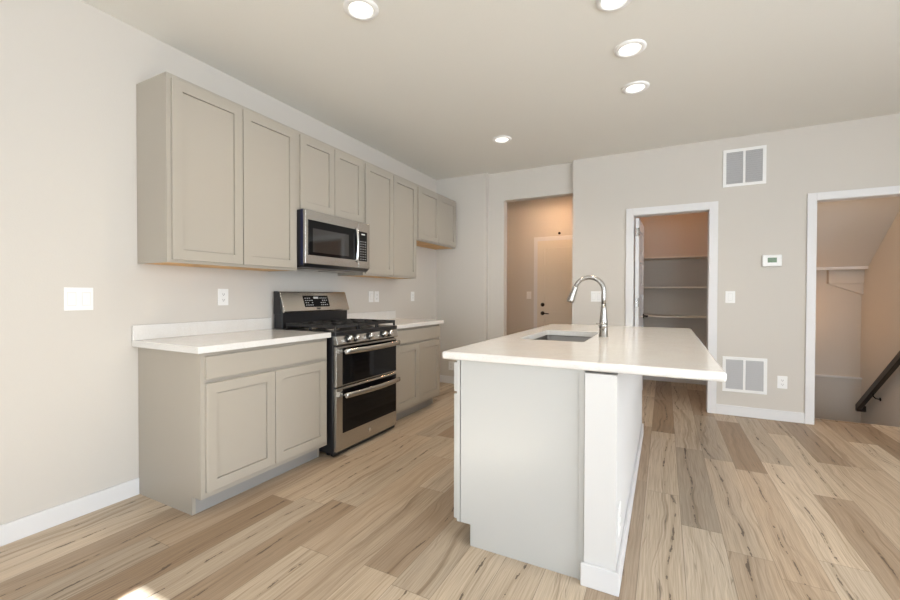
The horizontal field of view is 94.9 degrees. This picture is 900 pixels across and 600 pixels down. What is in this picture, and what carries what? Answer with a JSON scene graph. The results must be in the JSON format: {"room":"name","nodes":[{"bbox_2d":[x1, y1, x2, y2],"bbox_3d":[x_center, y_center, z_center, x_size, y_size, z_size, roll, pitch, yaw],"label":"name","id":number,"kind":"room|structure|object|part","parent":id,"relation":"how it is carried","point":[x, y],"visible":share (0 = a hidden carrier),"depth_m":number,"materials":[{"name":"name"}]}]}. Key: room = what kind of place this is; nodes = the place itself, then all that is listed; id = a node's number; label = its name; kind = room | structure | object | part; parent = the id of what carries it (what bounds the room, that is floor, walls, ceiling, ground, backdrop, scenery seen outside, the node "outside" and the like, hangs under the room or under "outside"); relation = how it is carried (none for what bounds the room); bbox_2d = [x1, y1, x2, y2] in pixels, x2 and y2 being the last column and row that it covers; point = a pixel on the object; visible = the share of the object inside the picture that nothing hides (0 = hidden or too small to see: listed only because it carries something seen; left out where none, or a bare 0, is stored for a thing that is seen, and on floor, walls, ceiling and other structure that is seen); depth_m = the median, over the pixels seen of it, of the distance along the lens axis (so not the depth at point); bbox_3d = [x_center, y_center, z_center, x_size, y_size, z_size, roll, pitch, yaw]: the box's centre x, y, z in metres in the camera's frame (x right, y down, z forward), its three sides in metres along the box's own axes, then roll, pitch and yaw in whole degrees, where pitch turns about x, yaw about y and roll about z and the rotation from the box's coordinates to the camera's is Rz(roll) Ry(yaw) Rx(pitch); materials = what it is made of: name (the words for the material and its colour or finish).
{"room":"kitchen","nodes":[
{"label":"kitchen","id":0,"kind":"room"},
{"bbox_2d":[0,0,435,524],"bbox_3d":[-1.956,-0.221,2.355,0.120,2.744,7.820,1,1,27],"label":"wall","id":1,"kind":"structure","parent":0,"point":[71,70],"depth_m":2.22,"materials":[{"name":"grey paint"}]},
{"bbox_2d":[0,478,138,546],"bbox_3d":[-1.916,1.103,2.310,0.014,0.098,7.511,1,1,27],"label":"baseboard","id":2,"kind":"structure","parent":1,"relation":"attached to","point":[15,530],"depth_m":2.14,"materials":[{"name":"white paint"}]},
{"bbox_2d":[64,287,92,310],"bbox_3d":[-1.970,-0.006,2.193,0.009,0.122,0.124,1,1,27],"label":"light switch","id":3,"kind":"object","parent":1,"relation":"attached to","point":[75,298],"visible":1,"depth_m":2.19,"materials":[{"name":"white plastic"}]},
{"bbox_2d":[132,318,270,340],"bbox_3d":[-1.632,0.188,2.830,0.019,0.089,0.954,1,1,27],"label":"backsplash","id":4,"kind":"structure","parent":1,"relation":"attached to","point":[166,330],"depth_m":2.73,"materials":[{"name":"white stone"}]},
{"bbox_2d":[136,72,296,271],"bbox_3d":[-1.488,-0.743,2.760,0.325,1.053,0.914,1,1,27],"label":"upper cabinet","id":5,"kind":"object","parent":1,"relation":"attached to","point":[217,175],"visible":1,"depth_m":2.51,"materials":[{"name":"beige paint"}]},
{"bbox_3d":[-1.453,-0.735,2.496,0.019,1.011,0.432,1,1,27],"label":"door","id":6,"kind":"part","parent":5,"relation":"part of","materials":[{"name":"beige paint"}]},
{"bbox_3d":[-1.506,-0.224,2.776,0.286,0.010,0.885,1,1,27],"label":"panel","id":7,"kind":"part","parent":5,"relation":"part of","materials":[{"name":"brown wood"}]},
{"bbox_3d":[-1.251,-0.739,2.884,0.019,1.011,0.432,1,1,27],"label":"door","id":8,"kind":"part","parent":5,"relation":"part of","materials":[{"name":"beige paint"}]},
{"bbox_2d":[218,289,227,304],"bbox_3d":[-1.598,-0.021,2.910,0.008,0.116,0.076,1,1,27],"label":"power outlet","id":9,"kind":"object","parent":1,"relation":"attached to","point":[222,293],"visible":1,"depth_m":2.90,"materials":[{"name":"white plastic"}]},
{"bbox_2d":[297,130,362,222],"bbox_3d":[-1.100,-0.982,3.503,0.325,0.591,0.765,1,1,27],"label":"upper cabinet","id":10,"kind":"object","parent":1,"relation":"attached to","point":[329,178],"visible":0.74,"depth_m":3.37,"materials":[{"name":"beige paint"}]},
{"bbox_3d":[-1.048,-0.972,3.271,0.019,0.553,0.358,1,1,27],"label":"door","id":11,"kind":"part","parent":10,"relation":"part of","materials":[{"name":"beige paint"}]},
{"bbox_2d":[297,209,369,272],"bbox_3d":[-1.060,-0.465,3.487,0.416,0.440,0.757,1,1,27],"label":"microwave","id":12,"kind":"object","parent":10,"relation":"attached to","point":[325,242],"visible":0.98,"depth_m":3.31,"materials":[{"name":"silver metal"}]},
{"bbox_3d":[-0.948,-0.479,3.343,0.025,0.404,0.600,1,1,27],"label":"door","id":13,"kind":"part","parent":12,"relation":"part of","materials":[{"name":"silver metal"}]},
{"bbox_3d":[-0.803,-0.477,3.574,0.041,0.298,0.025,1,1,27],"label":"handle","id":14,"kind":"part","parent":12,"relation":"part of","materials":[{"name":"silver metal"}]},
{"bbox_3d":[-0.774,-0.482,3.679,0.025,0.404,0.152,1,1,27],"label":"control panel","id":15,"kind":"part","parent":12,"relation":"part of","materials":[{"name":"silver metal"}]},
{"bbox_3d":[-0.880,-0.976,3.594,0.019,0.553,0.358,1,1,27],"label":"door","id":16,"kind":"part","parent":10,"relation":"part of","materials":[{"name":"beige paint"}]},
{"bbox_2d":[369,291,373,301],"bbox_3d":[-0.835,-0.035,4.378,0.009,0.116,0.076,1,1,27],"label":"light switch","id":17,"kind":"object","parent":1,"relation":"attached to","point":[371,293],"visible":1,"depth_m":4.37,"materials":[{"name":"white plastic"}]},
{"bbox_2d":[347,311,395,319],"bbox_3d":[-0.842,0.171,4.351,0.019,0.089,0.908,1,1,27],"label":"backsplash","id":18,"kind":"structure","parent":1,"relation":"attached to","point":[379,315],"depth_m":4.39,"materials":[{"name":"white stone"}]},
{"bbox_2d":[374,291,378,301],"bbox_3d":[-0.792,-0.036,4.461,0.008,0.116,0.076,1,1,27],"label":"power outlet","id":19,"kind":"object","parent":1,"relation":"attached to","point":[376,293],"visible":1,"depth_m":4.45,"materials":[{"name":"white plastic"}]},
{"bbox_2d":[338,160,416,278],"bbox_3d":[-0.714,-0.760,4.250,0.325,1.053,0.911,1,1,27],"label":"upper cabinet","id":20,"kind":"object","parent":1,"relation":"attached to","point":[389,199],"visible":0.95,"depth_m":4.12,"materials":[{"name":"beige paint"}]},
{"bbox_3d":[-0.679,-0.751,3.986,0.019,1.011,0.430,1,1,27],"label":"door","id":21,"kind":"part","parent":20,"relation":"part of","materials":[{"name":"beige paint"}]},
{"bbox_3d":[-0.732,-0.240,4.265,0.286,0.010,0.882,1,1,27],"label":"panel","id":22,"kind":"part","parent":20,"relation":"part of","materials":[{"name":"brown wood"}]},
{"bbox_3d":[-0.595,-0.759,4.188,0.018,1.053,0.911,1,1,27],"label":"frame","id":23,"kind":"part","parent":20,"relation":"part of","materials":[{"name":"beige paint"}]},
{"bbox_3d":[-0.477,-0.756,4.373,0.019,1.011,0.430,1,1,27],"label":"door","id":24,"kind":"part","parent":20,"relation":"part of","materials":[{"name":"beige paint"}]},
{"bbox_2d":[416,184,455,249],"bbox_3d":[-0.278,-0.985,5.084,0.325,0.621,0.974,1,1,27],"label":"upper cabinet","id":25,"kind":"object","parent":1,"relation":"attached to","point":[435,213],"visible":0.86,"depth_m":4.96,"materials":[{"name":"beige paint"}]},
{"bbox_3d":[-0.251,-0.976,4.806,0.019,0.579,0.462,1,1,27],"label":"door","id":26,"kind":"part","parent":25,"relation":"part of","materials":[{"name":"beige paint"}]},
{"bbox_3d":[-0.296,-0.681,5.097,0.286,0.010,0.946,1,1,27],"label":"panel","id":27,"kind":"part","parent":25,"relation":"part of","materials":[{"name":"brown wood"}]},
{"bbox_3d":[-0.035,-0.981,5.221,0.019,0.579,0.462,1,1,27],"label":"door","id":28,"kind":"part","parent":25,"relation":"part of","materials":[{"name":"beige paint"}]},
{"bbox_2d":[0,379,899,599],"bbox_3d":[1.414,1.219,1.578,6.840,0.100,9.520,1,1,27],"label":"floor","id":29,"kind":"structure","parent":0,"point":[725,507],"depth_m":2.08,"materials":[{"name":"brown wood"}]},
{"bbox_2d":[138,338,326,515],"bbox_3d":[-1.359,0.710,2.709,0.623,0.877,0.914,1,1,27],"label":"base cabinet","id":30,"kind":"object","parent":29,"relation":"on","point":[214,427],"visible":0.91,"depth_m":2.37,"materials":[{"name":"beige paint"}]},
{"bbox_2d":[132,318,330,353],"bbox_3d":[-1.355,0.208,2.686,0.643,0.126,0.954,1,1,27],"label":"countertop","id":31,"kind":"structure","parent":30,"relation":"on","point":[201,337],"depth_m":2.58,"materials":[{"name":"white stone"}]},
{"bbox_3d":[-1.192,0.732,2.377,0.019,0.580,0.433,1,1,27],"label":"door","id":32,"kind":"part","parent":30,"relation":"part of","materials":[{"name":"beige paint"}]},
{"bbox_3d":[-1.108,0.662,2.579,0.018,0.777,0.912,1,1,27],"label":"frame","id":33,"kind":"part","parent":30,"relation":"part of","materials":[{"name":"beige paint"}]},
{"bbox_3d":[-1.090,0.356,2.566,0.019,0.122,0.870,1,1,27],"label":"drawer","id":34,"kind":"part","parent":30,"relation":"part of","materials":[{"name":"beige paint"}]},
{"bbox_3d":[-0.990,0.728,2.765,0.019,0.580,0.433,1,1,27],"label":"door","id":35,"kind":"part","parent":30,"relation":"part of","materials":[{"name":"beige paint"}]},
{"bbox_2d":[274,291,399,456],"bbox_3d":[-0.898,0.534,3.438,0.716,1.212,0.768,1,1,27],"label":"gas range","id":36,"kind":"object","parent":29,"relation":"on","point":[362,380],"visible":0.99,"depth_m":3.25,"materials":[{"name":"silver metal"}]},
{"bbox_3d":[-1.143,0.009,3.541,0.034,0.093,0.280,1,1,27],"label":"touch panel","id":37,"kind":"part","parent":36,"relation":"part of","materials":[{"name":"black glass"}]},
{"bbox_2d":[280,325,396,335],"bbox_3d":[-0.921,0.240,3.446,0.630,0.032,0.768,1,1,27],"label":"cooktop","id":38,"kind":"object","parent":36,"relation":"in","point":[366,330],"depth_m":3.23,"materials":[{"name":"black metal"}]},
{"bbox_3d":[-0.659,0.871,3.322,0.028,0.463,0.754,1,1,27],"label":"oven door","id":39,"kind":"part","parent":36,"relation":"part of","materials":[{"name":"silver metal"}]},
{"bbox_3d":[-0.658,0.484,3.317,0.028,0.295,0.754,1,1,27],"label":"oven door","id":40,"kind":"part","parent":36,"relation":"part of","materials":[{"name":"silver metal"}]},
{"bbox_3d":[-0.669,0.291,3.320,0.083,0.066,0.758,1,1,27],"label":"control panel","id":41,"kind":"part","parent":36,"relation":"part of","materials":[{"name":"silver metal"}]},
{"bbox_3d":[-0.601,0.697,3.319,0.076,0.040,0.684,1,1,27],"label":"handle","id":42,"kind":"part","parent":36,"relation":"part of","materials":[{"name":"silver metal"}]},
{"bbox_3d":[-0.600,0.375,3.315,0.076,0.040,0.684,1,1,27],"label":"handle","id":43,"kind":"part","parent":36,"relation":"part of","materials":[{"name":"silver metal"}]},
{"bbox_2d":[394,324,439,419],"bbox_3d":[-0.579,0.693,4.210,0.623,0.877,0.886,1,1,27],"label":"base cabinet","id":44,"kind":"object","parent":29,"relation":"on","point":[418,351],"visible":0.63,"depth_m":4.05,"materials":[{"name":"beige paint"}]},
{"bbox_2d":[347,311,443,328],"bbox_3d":[-0.562,0.192,4.213,0.643,0.126,0.920,1,1,27],"label":"countertop","id":45,"kind":"structure","parent":44,"relation":"on","point":[401,323],"depth_m":4.28,"materials":[{"name":"white stone"}]},
{"bbox_3d":[-0.409,0.715,3.883,0.019,0.580,0.418,1,1,27],"label":"door","id":46,"kind":"part","parent":44,"relation":"part of","materials":[{"name":"beige paint"}]},
{"bbox_3d":[-0.310,0.339,4.067,0.019,0.122,0.842,1,1,27],"label":"drawer","id":47,"kind":"part","parent":44,"relation":"part of","materials":[{"name":"beige paint"}]},
{"bbox_3d":[-0.214,0.711,4.259,0.019,0.580,0.418,1,1,27],"label":"door","id":48,"kind":"part","parent":44,"relation":"part of","materials":[{"name":"beige paint"}]},
{"bbox_2d":[454,360,643,596],"bbox_3d":[0.828,0.715,2.740,0.746,0.877,2.149,1,1,27],"label":"kitchen island","id":49,"kind":"object","parent":29,"relation":"on","point":[519,430],"depth_m":1.83,"materials":[{"name":"grey paint"}]},
{"bbox_3d":[0.147,0.366,2.214,0.018,0.140,0.518,1,1,27],"label":"drawer","id":50,"kind":"part","parent":49,"relation":"part of","materials":[{"name":"grey paint"}]},
{"bbox_3d":[0.146,0.748,2.219,0.018,0.601,0.518,1,1,27],"label":"door","id":51,"kind":"part","parent":49,"relation":"part of","materials":[{"name":"grey paint"}]},
{"bbox_3d":[0.523,0.662,2.905,0.016,0.777,2.095,1,1,27],"label":"frame","id":52,"kind":"part","parent":49,"relation":"part of","materials":[{"name":"grey paint"}]},
{"bbox_2d":[442,324,726,381],"bbox_3d":[0.973,0.258,2.691,1.147,0.036,2.192,1,1,27],"label":"island countertop","id":53,"kind":"structure","parent":49,"relation":"on","point":[648,351],"depth_m":1.96,"materials":[{"name":"white stone"}]},
{"bbox_2d":[534,335,591,341],"bbox_3d":[0.763,0.381,2.797,0.455,0.212,0.780,1,1,27],"label":"sink","id":54,"kind":"object","parent":53,"relation":"in","point":[546,337],"visible":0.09,"depth_m":3.13,"materials":[{"name":"silver metal"}]},
{"bbox_2d":[567,275,607,336],"bbox_3d":[0.891,0.037,2.705,0.268,0.404,0.157,1,1,27],"label":"kitchen faucet","id":55,"kind":"object","parent":53,"relation":"on","point":[603,323],"visible":1,"depth_m":2.69,"materials":[{"name":"silver metal"}]},
{"bbox_3d":[0.969,0.167,2.639,0.053,0.047,0.109,1,1,27],"label":"lever","id":56,"kind":"part","parent":55,"relation":"part of","materials":[{"name":"silver metal"}]},
{"bbox_2d":[81,0,899,179],"bbox_3d":[1.420,-1.625,1.543,6.840,0.100,9.520,1,1,27],"label":"ceiling","id":57,"kind":"structure","parent":0,"point":[427,85],"depth_m":2.81,"materials":[{"name":"white paint"}]},
{"bbox_2d":[343,0,378,20],"bbox_3d":[-0.484,-1.581,2.248,0.190,0.013,0.190,1,1,27],"label":"recessed light","id":58,"kind":"object","parent":57,"relation":"in","point":[362,10],"visible":1,"depth_m":2.25,"materials":[{"name":"white plastic"}]},
{"bbox_2d":[492,136,511,142],"bbox_3d":[0.520,-1.602,4.132,0.190,0.013,0.190,1,1,27],"label":"recessed light","id":59,"kind":"object","parent":57,"relation":"in","point":[498,139],"visible":1,"depth_m":4.13,"materials":[{"name":"white plastic"}]},
{"bbox_2d":[596,0,631,11],"bbox_3d":[0.866,-1.577,2.170,0.190,0.013,0.190,1,1,27],"label":"recessed light","id":60,"kind":"object","parent":57,"relation":"in","point":[603,5],"visible":1,"depth_m":2.21,"materials":[{"name":"white plastic"}]},
{"bbox_2d":[614,39,646,57],"bbox_3d":[1.136,-1.582,2.605,0.190,0.013,0.190,1,1,27],"label":"recessed light","id":61,"kind":"object","parent":57,"relation":"in","point":[633,47],"visible":1,"depth_m":2.60,"materials":[{"name":"white plastic"}]},
{"bbox_2d":[622,81,649,93],"bbox_3d":[1.389,-1.587,3.094,0.190,0.013,0.190,1,1,27],"label":"recessed light","id":62,"kind":"object","parent":57,"relation":"in","point":[635,87],"visible":1,"depth_m":3.09,"materials":[{"name":"white plastic"}]},
{"bbox_2d":[507,195,572,334],"bbox_3d":[1.323,-0.257,5.902,2.070,2.744,1.500,1,1,27],"label":"wall","id":63,"kind":"structure","parent":0,"point":[527,220],"depth_m":6.68,"materials":[{"name":"grey paint"}]},
{"bbox_2d":[534,235,572,327],"bbox_3d":[1.810,0.058,6.376,1.052,2.106,0.017,1,1,27],"label":"trim","id":64,"kind":"structure","parent":63,"relation":"attached to","point":[566,237],"depth_m":6.59,"materials":[{"name":"white paint"}]},
{"bbox_2d":[537,239,572,327],"bbox_3d":[1.785,0.087,6.329,0.914,2.024,0.114,1,1,27],"label":"door","id":65,"kind":"structure","parent":63,"relation":"in","point":[554,274],"depth_m":6.43,"materials":[{"name":"beige paint"}]},
{"bbox_2d":[584,371,641,570],"bbox_3d":[1.096,0.722,2.608,0.122,0.868,2.135,1,1,27],"label":"wall","id":66,"kind":"structure","parent":0,"point":[613,401],"depth_m":1.67,"materials":[{"name":"white paint"}]},
{"bbox_2d":[618,501,620,536],"bbox_3d":[0.710,0.915,1.729,0.008,0.120,0.075,1,1,27],"label":"power outlet","id":67,"kind":"object","parent":66,"relation":"attached to","point":[619,506],"visible":1,"depth_m":1.70,"materials":[{"name":"white plastic"}]},
{"bbox_2d":[436,113,899,412],"bbox_3d":[2.784,-0.232,4.192,6.600,2.744,0.189,1,1,27],"label":"wall","id":68,"kind":"structure","parent":0,"point":[766,319],"depth_m":4.14,"materials":[{"name":"grey paint"}]},
{"bbox_2d":[449,361,453,369],"bbox_3d":[0.014,0.879,5.532,0.075,0.116,0.008,1,1,27],"label":"power outlet","id":69,"kind":"object","parent":68,"relation":"attached to","point":[451,363],"visible":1,"depth_m":5.53,"materials":[{"name":"white plastic"}]},
{"bbox_2d":[591,291,600,301],"bbox_3d":[1.656,-0.040,4.669,0.119,0.118,0.009,1,1,27],"label":"light switch","id":70,"kind":"object","parent":68,"relation":"attached to","point":[595,295],"visible":0.88,"depth_m":4.67,"materials":[{"name":"white plastic"}]},
{"bbox_2d":[440,375,804,422],"bbox_3d":[2.758,1.092,4.149,6.586,0.098,0.091,1,1,27],"label":"baseboard","id":71,"kind":"structure","parent":68,"relation":"attached to","point":[779,415],"depth_m":3.99,"materials":[{"name":"white paint"}]},
{"bbox_2d":[635,218,647,389],"bbox_3d":[2.251,0.107,4.835,0.094,2.024,0.692,1,1,29],"label":"door","id":72,"kind":"structure","parent":68,"relation":"in","point":[639,237],"depth_m":4.64,"materials":[{"name":"white paint"}]},
{"bbox_2d":[625,201,717,413],"bbox_3d":[2.327,0.073,4.383,0.848,2.127,0.135,1,1,27],"label":"trim","id":73,"kind":"structure","parent":68,"relation":"attached to","point":[711,208],"depth_m":4.19,"materials":[{"name":"white paint"}]},
{"bbox_2d":[725,291,734,302],"bbox_3d":[2.774,-0.029,4.088,0.081,0.117,0.009,1,1,27],"label":"light switch","id":74,"kind":"object","parent":68,"relation":"attached to","point":[729,295],"visible":1,"depth_m":4.09,"materials":[{"name":"white plastic"}]},
{"bbox_2d":[722,356,766,394],"bbox_3d":[2.880,0.735,4.041,0.360,0.345,0.010,1,1,27],"label":"air vent","id":75,"kind":"object","parent":68,"relation":"in","point":[744,375],"visible":0.94,"depth_m":4.03,"materials":[{"name":"grey metal"}]},
{"bbox_2d":[723,145,766,187],"bbox_3d":[2.868,-1.299,4.025,0.348,0.366,0.010,1,1,27],"label":"air vent","id":76,"kind":"object","parent":68,"relation":"in","point":[741,166],"visible":1,"depth_m":4.02,"materials":[{"name":"grey metal"}]},
{"bbox_2d":[762,254,781,266],"bbox_3d":[3.059,-0.374,3.926,0.151,0.112,0.028,1,1,27],"label":"thermostat","id":77,"kind":"object","parent":68,"relation":"attached to","point":[767,260],"visible":1,"depth_m":3.92,"materials":[{"name":"white plastic"}]},
{"bbox_2d":[777,376,787,388],"bbox_3d":[3.144,0.778,3.905,0.076,0.118,0.008,1,1,27],"label":"power outlet","id":78,"kind":"object","parent":68,"relation":"attached to","point":[781,380],"visible":1,"depth_m":3.90,"materials":[{"name":"white plastic"}]},
{"bbox_2d":[804,186,899,424],"bbox_3d":[3.776,0.086,3.631,1.033,2.126,0.135,1,1,27],"label":"trim","id":79,"kind":"structure","parent":68,"relation":"attached to","point":[813,199],"depth_m":3.79,"materials":[{"name":"white paint"}]},
{"bbox_2d":[814,418,899,427],"bbox_3d":[3.834,1.160,3.815,0.865,0.034,0.042,1,1,27],"label":"trim","id":80,"kind":"structure","parent":68,"relation":"attached to","point":[814,418],"depth_m":3.83,"materials":[{"name":"brown wood"}]},
{"bbox_2d":[634,212,707,347],"bbox_3d":[2.959,-0.242,5.035,1.833,2.744,1.612,1,1,27],"label":"wall","id":81,"kind":"structure","parent":0,"point":[677,234],"depth_m":5.63,"materials":[{"name":"grey paint"}]},
{"bbox_2d":[634,255,706,260],"bbox_3d":[3.008,-0.560,5.486,1.299,0.019,0.320,1,1,27],"label":"shelf","id":82,"kind":"object","parent":81,"relation":"attached to","point":[694,256],"visible":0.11,"depth_m":5.46,"materials":[{"name":"beige paint"}]},
{"bbox_2d":[634,314,706,317],"bbox_3d":[3.006,0.219,5.495,1.299,0.019,0.320,1,1,27],"label":"shelf","id":83,"kind":"object","parent":81,"relation":"attached to","point":[666,316],"visible":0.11,"depth_m":5.38,"materials":[{"name":"beige paint"}]},
{"bbox_2d":[634,286,706,288],"bbox_3d":[3.007,-0.166,5.490,1.299,0.019,0.320,1,1,27],"label":"shelf","id":84,"kind":"object","parent":81,"relation":"attached to","point":[689,286],"visible":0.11,"depth_m":5.34,"materials":[{"name":"beige paint"}]},
{"bbox_2d":[643,375,705,384],"bbox_3d":[1.910,1.073,5.515,3.250,0.098,1.472,1,1,27],"label":"baseboard","id":85,"kind":"structure","parent":81,"relation":"attached to","point":[656,378],"depth_m":5.63,"materials":[{"name":"white paint"}]},
{"bbox_2d":[827,269,864,294],"bbox_3d":[4.752,-0.214,4.967,0.319,0.299,0.080,1,1,27],"label":"wall","id":86,"kind":"structure","parent":0,"point":[852,280],"depth_m":4.93,"materials":[{"name":"grey paint"}]},
{"bbox_2d":[814,210,899,426],"bbox_3d":[4.083,1.266,4.580,1.370,5.744,1.812,1,1,27],"label":"wall","id":87,"kind":"structure","parent":0,"point":[857,335],"depth_m":4.90,"materials":[{"name":"grey paint"}]},
{"bbox_2d":[815,374,861,378],"bbox_3d":[4.513,0.929,5.118,0.867,0.018,0.055,1,1,27],"label":"trim","id":88,"kind":"structure","parent":87,"relation":"attached to","point":[821,375],"depth_m":5.00,"materials":[{"name":"white paint"}]},
{"bbox_2d":[816,266,867,269],"bbox_3d":[4.453,-0.379,4.982,0.865,0.032,0.045,1,1,27],"label":"trim","id":89,"kind":"structure","parent":87,"relation":"attached to","point":[850,267],"depth_m":4.88,"materials":[{"name":"white paint"}]},
{"bbox_2d":[855,351,899,411],"bbox_3d":[4.545,0.846,4.325,0.083,0.924,1.184,1,1,27],"label":"handrail","id":90,"kind":"object","parent":87,"relation":"attached to","point":[860,406],"visible":1,"depth_m":4.38,"materials":[{"name":"brown wood"}]},
{"bbox_2d":[816,197,899,266],"bbox_3d":[4.120,-0.993,4.328,0.867,1.219,1.442,1,1,27],"label":"ceiling","id":91,"kind":"structure","parent":0,"point":[850,232],"depth_m":4.45,"materials":[{"name":"grey paint"}]}
]}

